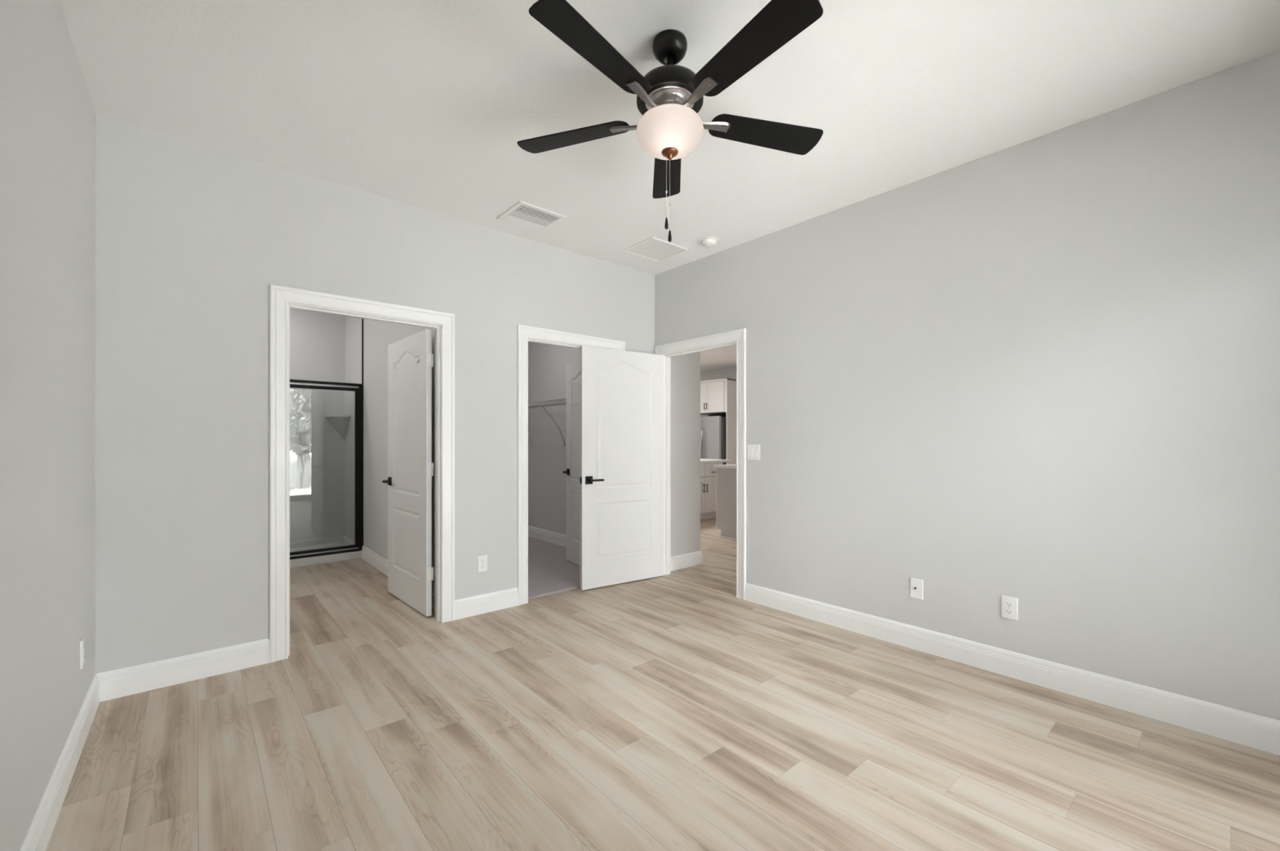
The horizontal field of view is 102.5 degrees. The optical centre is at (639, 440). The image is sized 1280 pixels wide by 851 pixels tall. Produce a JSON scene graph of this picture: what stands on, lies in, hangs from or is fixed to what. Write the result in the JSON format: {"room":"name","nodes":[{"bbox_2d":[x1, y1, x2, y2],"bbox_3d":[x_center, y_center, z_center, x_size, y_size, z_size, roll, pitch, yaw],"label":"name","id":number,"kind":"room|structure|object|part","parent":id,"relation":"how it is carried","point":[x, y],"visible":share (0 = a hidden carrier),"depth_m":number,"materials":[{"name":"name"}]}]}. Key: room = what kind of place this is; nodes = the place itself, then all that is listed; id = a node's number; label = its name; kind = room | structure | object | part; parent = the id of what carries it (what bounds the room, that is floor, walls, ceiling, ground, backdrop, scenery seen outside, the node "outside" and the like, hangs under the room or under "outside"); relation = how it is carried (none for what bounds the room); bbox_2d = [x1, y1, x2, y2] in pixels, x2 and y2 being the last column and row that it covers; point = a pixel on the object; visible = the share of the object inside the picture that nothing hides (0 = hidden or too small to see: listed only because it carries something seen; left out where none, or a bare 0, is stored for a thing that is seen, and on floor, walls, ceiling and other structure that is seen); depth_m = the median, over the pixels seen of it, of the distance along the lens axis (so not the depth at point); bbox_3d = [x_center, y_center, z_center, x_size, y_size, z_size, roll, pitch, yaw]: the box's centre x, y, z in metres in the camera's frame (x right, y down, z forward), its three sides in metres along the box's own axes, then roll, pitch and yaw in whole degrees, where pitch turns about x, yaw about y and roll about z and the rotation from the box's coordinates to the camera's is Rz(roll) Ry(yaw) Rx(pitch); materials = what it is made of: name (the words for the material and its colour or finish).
{"room":"empty bedroom","nodes":[
{"label":"empty bedroom","id":0,"kind":"room"},
{"bbox_2d":[0,0,95,850],"bbox_3d":[-1.206,-0.149,0.778,0.100,2.738,4.195,0,0,-41],"label":"wall","id":1,"kind":"structure","parent":0,"point":[47,116],"depth_m":1.59,"materials":[{"name":"grey paint"}]},
{"bbox_2d":[19,674,99,850],"bbox_3d":[-1.194,1.155,0.854,0.016,0.131,4.095,0,0,-41],"label":"baseboard","id":2,"kind":"structure","parent":1,"relation":"attached to","point":[39,833],"depth_m":1.73,"materials":[{"name":"white paint"}]},
{"bbox_2d":[80,636,84,669],"bbox_3d":[-2.279,0.868,2.101,0.008,0.114,0.070,0,0,-41],"label":"power outlet","id":3,"kind":"object","parent":1,"relation":"attached to","point":[82,641],"visible":1,"depth_m":2.09,"materials":[{"name":"white plastic"}]},
{"bbox_2d":[289,308,361,548],"bbox_3d":[-3.864,-0.172,5.127,1.770,2.692,0.890,0,0,-41],"label":"wall","id":4,"kind":"structure","parent":0,"point":[324,347],"depth_m":5.77,"materials":[{"name":"grey paint"}]},
{"bbox_2d":[324,415,351,437],"bbox_3d":[-3.402,-0.160,5.784,0.200,0.240,0.300,0,0,-41],"label":"corner shelf","id":5,"kind":"object","parent":4,"relation":"attached to","point":[340,423],"visible":1,"depth_m":5.79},
{"bbox_2d":[95,115,654,674],"bbox_3d":[-1.235,-0.149,3.593,3.740,2.738,0.100,0,0,-41],"label":"wall","id":6,"kind":"structure","parent":0,"point":[192,239],"depth_m":2.73,"materials":[{"name":"grey paint"}]},
{"bbox_2d":[96,638,270,702],"bbox_3d":[-2.285,1.155,2.607,0.662,0.131,0.016,0,0,-41],"label":"baseboard","id":7,"kind":"structure","parent":6,"relation":"attached to","point":[122,682],"depth_m":2.58,"materials":[{"name":"white paint"}]},
{"bbox_2d":[269,284,454,662],"bbox_3d":[-1.687,0.181,3.202,1.021,2.078,0.139,0,0,-41],"label":"door frame","id":8,"kind":"structure","parent":6,"relation":"attached to","point":[280,296],"depth_m":2.98,"materials":[{"name":"white paint"}]},
{"bbox_2d":[477,555,487,572],"bbox_3d":[-1.111,0.870,3.629,0.070,0.114,0.008,0,0,-41],"label":"power outlet","id":9,"kind":"object","parent":6,"relation":"attached to","point":[482,560],"visible":1,"depth_m":3.62,"materials":[{"name":"white plastic"}]},
{"bbox_2d":[454,587,518,620],"bbox_3d":[-1.082,1.155,3.649,0.480,0.131,0.016,0,0,-41],"label":"baseboard","id":10,"kind":"structure","parent":6,"relation":"attached to","point":[470,606],"depth_m":3.63,"materials":[{"name":"white paint"}]},
{"bbox_2d":[517,324,625,605],"bbox_3d":[-0.551,0.181,4.172,1.018,2.078,0.120,0,0,-41],"label":"door frame","id":11,"kind":"structure","parent":6,"relation":"attached to","point":[524,332],"depth_m":3.84,"materials":[{"name":"white paint"}]},
{"bbox_2d":[562,360,580,566],"bbox_3d":[-0.524,0.216,4.854,0.151,1.972,0.840,0,0,-30],"label":"door","id":12,"kind":"structure","parent":6,"relation":"in","point":[573,369],"depth_m":5.03,"materials":[{"name":"white paint"}]},
{"bbox_3d":[-0.722,0.317,5.098,0.058,0.065,0.144,0,0,-30],"label":"handle","id":13,"kind":"part","parent":12,"relation":"part of","materials":[{"name":"black metal"}]},
{"bbox_2d":[579,346,663,590],"bbox_3d":[-0.135,0.222,4.384,0.840,1.972,0.151,0,0,-34],"label":"door","id":14,"kind":"structure","parent":6,"relation":"in","point":[621,480],"depth_m":4.35,"materials":[{"name":"white paint"}]},
{"bbox_3d":[-0.367,0.323,4.172,0.144,0.065,0.058,0,0,-34],"label":"handle","id":15,"kind":"part","parent":14,"relation":"part of","materials":[{"name":"black metal"}]},
{"bbox_2d":[363,319,435,590],"bbox_3d":[-2.386,-0.149,4.849,0.100,2.738,3.305,0,0,-41],"label":"wall","id":16,"kind":"structure","parent":0,"point":[377,335],"depth_m":4.90,"materials":[{"name":"grey paint"}]},
{"bbox_2d":[361,318,363,546],"bbox_3d":[-2.880,-0.188,5.333,0.012,2.660,0.018,0,0,-41],"label":"strip","id":17,"kind":"object","parent":16,"relation":"attached to","point":[362,318],"visible":0.57,"depth_m":5.33,"materials":[{"name":"grey paint"}]},
{"bbox_2d":[361,545,435,609],"bbox_3d":[-2.115,1.155,4.447,0.016,0.131,2.343,0,0,-41],"label":"baseboard","id":18,"kind":"structure","parent":16,"relation":"attached to","point":[379,562],"depth_m":4.87,"materials":[{"name":"white paint"}]},
{"bbox_2d":[382,328,433,617],"bbox_3d":[-1.726,0.222,3.827,0.151,1.972,0.840,0,0,-43],"label":"door","id":19,"kind":"structure","parent":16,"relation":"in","point":[410,358],"depth_m":3.73,"materials":[{"name":"white paint"}]},
{"bbox_3d":[-1.972,0.323,4.022,0.058,0.065,0.144,0,0,-43],"label":"handle","id":20,"kind":"part","parent":19,"relation":"part of","materials":[{"name":"black metal"}]},
{"bbox_2d":[45,517,1279,850],"bbox_3d":[0.210,1.220,5.181,9.900,0.001,8.840,0,0,-41],"label":"floor","id":21,"kind":"structure","parent":0,"point":[675,711],"depth_m":2.05,"materials":[{"name":"brown wood"}]},
{"bbox_2d":[289,542,362,568],"bbox_3d":[-3.774,1.181,5.095,1.664,0.078,0.855,0,0,-41],"label":"shower pan","id":22,"kind":"object","parent":21,"relation":"on","point":[300,562],"visible":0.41,"depth_m":5.17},
{"bbox_2d":[289,379,362,559],"bbox_3d":[-3.517,0.278,4.799,1.655,1.728,0.040,0,0,-41],"label":"shower enclosure","id":23,"kind":"object","parent":22,"relation":"on","point":[296,384],"visible":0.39,"depth_m":5.29,"materials":[{"name":"black metal"}]},
{"bbox_2d":[528,536,580,599],"bbox_3d":[-1.443,1.212,5.186,1.768,0.014,2.669,0,0,-41],"label":"carpet","id":24,"kind":"object","parent":21,"relation":"on","point":[549,571],"visible":0.17,"depth_m":4.77,"materials":[{"name":"grey carpet"}]},
{"bbox_2d":[700,462,723,519],"bbox_3d":[0.799,0.782,8.053,0.870,0.875,0.630,0,0,-41],"label":"base cabinet","id":25,"kind":"object","parent":21,"relation":"on","point":[708,473],"visible":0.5,"depth_m":7.92,"materials":[{"name":"white paint"}]},
{"bbox_3d":[0.815,0.454,7.703,0.430,0.203,0.019,0,0,-41],"label":"drawer","id":26,"kind":"part","parent":25,"relation":"part of","materials":[{"name":"white paint"}]},
{"bbox_3d":[0.815,0.837,7.703,0.430,0.543,0.019,0,0,-41],"label":"cabinet door","id":27,"kind":"part","parent":25,"relation":"part of","materials":[{"name":"white paint"}]},
{"bbox_3d":[1.143,0.837,7.987,0.430,0.543,0.019,0,0,-41],"label":"cabinet door","id":28,"kind":"part","parent":25,"relation":"part of","materials":[{"name":"white paint"}]},
{"bbox_3d":[1.143,0.454,7.987,0.430,0.203,0.019,0,0,-41],"label":"drawer","id":29,"kind":"part","parent":25,"relation":"part of","materials":[{"name":"white paint"}]},
{"bbox_2d":[700,416,726,464],"bbox_3d":[1.475,0.365,10.371,0.852,1.670,0.910,0,0,-41],"label":"refrigerator","id":30,"kind":"object","parent":21,"relation":"on","point":[713,428],"visible":0.27,"depth_m":9.92,"materials":[{"name":"silver metal"}]},
{"bbox_3d":[1.084,0.045,10.335,0.070,1.030,0.452,0,0,-41],"label":"door","id":31,"kind":"part","parent":30,"relation":"part of","materials":[{"name":"silver metal"}]},
{"bbox_3d":[1.211,0.090,10.083,0.076,0.678,0.026,0,0,-41],"label":"handle","id":32,"kind":"part","parent":30,"relation":"part of","materials":[{"name":"silver metal"}]},
{"bbox_3d":[1.384,0.045,9.989,0.070,1.030,0.452,0,0,-41],"label":"door","id":33,"kind":"part","parent":30,"relation":"part of","materials":[{"name":"silver metal"}]},
{"bbox_2d":[713,464,736,540],"bbox_3d":[1.988,0.766,6.718,1.870,0.908,1.075,0,0,-41],"label":"kitchen island","id":34,"kind":"object","parent":21,"relation":"on","point":[726,474],"visible":0.23,"depth_m":6.39,"materials":[{"name":"grey paint"}]},
{"bbox_2d":[713,464,736,469],"bbox_3d":[1.988,0.329,6.718,1.870,0.034,1.075,0,0,-41],"label":"island countertop","id":35,"kind":"structure","parent":34,"relation":"on","point":[723,466],"depth_m":6.40,"materials":[{"name":"white stone"}]},
{"bbox_3d":[1.262,1.211,6.168,0.006,0.018,0.754,0,0,-41],"label":"shoe moulding","id":36,"kind":"part","parent":34,"relation":"part of","materials":[{"name":"white paint"}]},
{"bbox_2d":[726,377,736,464],"bbox_3d":[1.920,0.010,10.104,0.670,2.420,0.020,0,0,-41],"label":"end panel","id":37,"kind":"object","parent":21,"relation":"on","point":[731,384],"visible":0.21,"depth_m":9.97,"materials":[{"name":"white paint"}]},
{"bbox_3d":[0.175,0.782,7.513,0.780,0.875,0.630,0,0,-41],"label":"base cabinet","id":38,"kind":"object","parent":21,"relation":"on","visible":0},
{"bbox_2d":[700,458,730,463],"bbox_3d":[0.541,0.326,7.846,1.850,0.035,0.645,0,0,-41],"label":"countertop","id":39,"kind":"structure","parent":38,"relation":"on","point":[702,460],"depth_m":8.04,"materials":[{"name":"white stone"}]},
{"bbox_2d":[60,0,1279,371],"bbox_3d":[0.236,-1.578,5.151,9.900,0.120,8.920,0,0,-41],"label":"ceiling","id":40,"kind":"structure","parent":0,"point":[426,104],"depth_m":2.21,"materials":[{"name":"white paint"}]},
{"bbox_2d":[496,200,566,232],"bbox_3d":[-0.740,-1.512,3.493,0.344,0.012,0.344,0,0,-41],"label":"ceiling vent","id":41,"kind":"object","parent":40,"relation":"in","point":[523,215],"visible":1,"depth_m":3.48,"materials":[{"name":"white plastic"}]},
{"bbox_2d":[622,236,688,262],"bbox_3d":[0.124,-1.514,4.088,0.389,0.008,0.360,0,0,-41],"label":"ceiling access panel","id":42,"kind":"object","parent":40,"relation":"attached to","point":[654,249],"visible":1,"depth_m":4.08,"materials":[{"name":"white paint"}]},
{"bbox_2d":[516,0,823,242],"bbox_3d":[0.121,-1.148,1.925,1.245,0.740,1.230,0,0,-41],"label":"ceiling fan","id":43,"kind":"object","parent":40,"relation":"hanging from","point":[670,96],"visible":1,"depth_m":1.85,"materials":[{"name":"black wood"}]},
{"bbox_3d":[-0.271,-1.238,2.097,0.482,0.032,0.138,0,0,20],"label":"blade","id":44,"kind":"part","parent":43,"relation":"part of","materials":[{"name":"black wood"}]},
{"bbox_3d":[-0.136,-1.238,1.636,0.138,0.032,0.482,0,0,38],"label":"blade","id":45,"kind":"part","parent":43,"relation":"part of","materials":[{"name":"black wood"}]},
{"bbox_3d":[-0.024,-1.234,2.009,0.194,0.034,0.047,0,0,20],"label":"blade arm","id":46,"kind":"part","parent":43,"relation":"part of","materials":[{"name":"metal"}]},
{"bbox_3d":[0.024,-1.234,1.843,0.047,0.034,0.194,0,0,38],"label":"blade arm","id":47,"kind":"part","parent":43,"relation":"part of","materials":[{"name":"metal"}]},
{"bbox_3d":[0.104,-1.050,2.015,0.007,0.350,0.007,0,0,-41],"label":"pull chain","id":48,"kind":"part","parent":43,"relation":"part of","materials":[{"name":"silver metal"}]},
{"bbox_3d":[0.104,-0.852,2.015,0.015,0.046,0.015,0,0,-41],"label":"chain pull","id":49,"kind":"part","parent":43,"relation":"part of","materials":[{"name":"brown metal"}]},
{"bbox_3d":[0.126,-1.238,2.369,0.138,0.032,0.482,0,0,2],"label":"blade","id":50,"kind":"part","parent":43,"relation":"part of","materials":[{"name":"black wood"}]},
{"bbox_3d":[0.117,-1.025,2.015,0.007,0.400,0.007,0,0,-41],"label":"pull chain","id":51,"kind":"part","parent":43,"relation":"part of","materials":[{"name":"silver metal"}]},
{"bbox_3d":[0.117,-0.802,2.015,0.015,0.046,0.015,0,0,-41],"label":"chain pull","id":52,"kind":"part","parent":43,"relation":"part of","materials":[{"name":"brown metal"}]},
{"bbox_3d":[0.114,-1.155,1.960,0.257,0.110,0.257,0,0,-41],"label":"lamp shade","id":53,"kind":"part","parent":43,"relation":"part of","materials":[{"name":"white glass"}]},
{"bbox_3d":[0.197,-1.234,1.838,0.047,0.034,0.194,0,0,-34],"label":"blade arm","id":54,"kind":"part","parent":43,"relation":"part of","materials":[{"name":"metal"}]},
{"bbox_3d":[0.255,-1.234,2.001,0.194,0.034,0.047,0,0,-16],"label":"blade arm","id":55,"kind":"part","parent":43,"relation":"part of","materials":[{"name":"metal"}]},
{"bbox_3d":[0.345,-1.238,1.622,0.138,0.032,0.482,0,0,-34],"label":"blade","id":56,"kind":"part","parent":43,"relation":"part of","materials":[{"name":"black wood"}]},
{"bbox_3d":[0.506,-1.238,2.075,0.482,0.032,0.138,0,0,-16],"label":"blade","id":57,"kind":"part","parent":43,"relation":"part of","materials":[{"name":"black wood"}]},
{"bbox_2d":[700,236,719,247],"bbox_3d":[0.527,-1.498,3.895,0.140,0.040,0.140,0,0,-41],"label":"smoke detector","id":58,"kind":"object","parent":40,"relation":"attached to","point":[708,242],"visible":1,"depth_m":3.86,"materials":[{"name":"white plastic"}]},
{"bbox_2d":[700,366,736,417],"bbox_3d":[3.940,-0.149,8.358,0.100,2.738,8.920,0,0,-41],"label":"wall","id":59,"kind":"structure","parent":0,"point":[731,372],"depth_m":10.90,"materials":[{"name":"grey paint"}]},
{"bbox_2d":[708,414,726,417],"bbox_3d":[1.825,0.336,10.702,0.029,1.768,1.008,0,0,-41],"label":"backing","id":60,"kind":"object","parent":59,"relation":"attached to","point":[722,415],"visible":0.14,"depth_m":10.85,"materials":[{"name":"black"}]},
{"bbox_2d":[700,378,736,415],"bbox_3d":[1.573,-0.874,10.477,0.695,0.652,1.038,0,0,-41],"label":"upper cabinet","id":61,"kind":"object","parent":59,"relation":"attached to","point":[713,393],"visible":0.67,"depth_m":10.15,"materials":[{"name":"white paint"}]},
{"bbox_3d":[1.169,-0.858,10.476,0.019,0.605,0.496,0,0,-41],"label":"cabinet door","id":62,"kind":"part","parent":61,"relation":"part of","materials":[{"name":"white paint"}]},
{"bbox_3d":[1.481,-0.858,10.115,0.019,0.605,0.450,0,0,-41],"label":"cabinet door","id":63,"kind":"part","parent":61,"relation":"part of","materials":[{"name":"white paint"}]},
{"bbox_3d":[1.585,-1.183,10.487,0.665,0.035,1.038,0,0,-41],"label":"crown moulding","id":64,"kind":"part","parent":61,"relation":"part of","materials":[{"name":"white paint"}]},
{"bbox_2d":[528,50,1279,720],"bbox_3d":[0.804,-0.149,4.386,0.582,2.738,7.020,0,0,-41],"label":"wall","id":65,"kind":"structure","parent":0,"point":[1042,372],"depth_m":2.57,"materials":[{"name":"grey paint"}]},
{"bbox_2d":[528,525,566,547],"bbox_3d":[-0.795,1.143,5.777,0.016,0.131,2.625,0,0,-41],"label":"baseboard","id":66,"kind":"structure","parent":65,"relation":"attached to","point":[548,536],"depth_m":6.12,"materials":[{"name":"white paint"}]},
{"bbox_2d":[528,398,566,446],"bbox_3d":[-0.924,-0.188,5.707,0.306,0.506,2.541,0,0,-41],"label":"wire shelf","id":67,"kind":"object","parent":65,"relation":"attached to","point":[561,401],"visible":0.32,"depth_m":5.77,"materials":[{"name":"white metal"}]},
{"bbox_3d":[-1.037,-0.414,5.610,0.008,0.050,2.540,0,0,-41],"label":"rail","id":68,"kind":"part","parent":67,"relation":"part of","materials":[{"name":"white metal"}]},
{"bbox_2d":[670,551,702,571],"bbox_3d":[-0.510,1.155,5.993,0.498,0.131,2.871,0,0,-41],"label":"baseboard","id":69,"kind":"structure","parent":65,"relation":"attached to","point":[695,558],"depth_m":4.92,"materials":[{"name":"white paint"}]},
{"bbox_2d":[654,328,746,599],"bbox_3d":[0.511,0.181,4.342,0.120,2.078,1.012,0,0,-41],"label":"door frame","id":70,"kind":"structure","parent":65,"relation":"attached to","point":[739,335],"depth_m":3.98,"materials":[{"name":"white paint"}]},
{"bbox_2d":[746,444,759,460],"bbox_3d":[0.855,0.090,3.874,0.012,0.116,0.116,0,0,-41],"label":"light switch","id":71,"kind":"object","parent":65,"relation":"attached to","point":[753,451],"visible":1,"depth_m":3.87,"materials":[{"name":"white plastic"}]},
{"bbox_2d":[910,577,923,599],"bbox_3d":[1.612,0.865,2.997,0.015,0.114,0.070,0,0,-41],"label":"outlet","id":72,"kind":"object","parent":65,"relation":"attached to","point":[916,585],"visible":1,"depth_m":3.00,"materials":[{"name":"white plastic"}]},
{"bbox_2d":[1001,595,1017,620],"bbox_3d":[1.911,0.866,2.657,0.008,0.114,0.070,0,0,-41],"label":"power outlet","id":73,"kind":"object","parent":65,"relation":"attached to","point":[1009,605],"visible":1,"depth_m":2.65,"materials":[{"name":"white plastic"}]},
{"bbox_2d":[1005,608,1013,615],"bbox_3d":[1.909,0.885,2.655,0.002,0.029,0.033,0,0,-41],"label":"receptacle","id":74,"kind":"object","parent":73,"relation":"attached to","point":[1008,611],"depth_m":2.65,"materials":[{"name":"white plastic"}]},
{"bbox_2d":[1005,600,1013,608],"bbox_3d":[1.909,0.847,2.655,0.002,0.029,0.033,0,0,-41],"label":"receptacle","id":75,"kind":"object","parent":73,"relation":"attached to","point":[1009,604],"depth_m":2.65,"materials":[{"name":"white plastic"}]},
{"bbox_2d":[744,582,1279,755],"bbox_3d":[1.808,1.155,2.770,0.016,0.131,3.062,0,0,-41],"label":"baseboard","id":76,"kind":"structure","parent":65,"relation":"attached to","point":[1255,731],"depth_m":2.51,"materials":[{"name":"white paint"}]}
]}

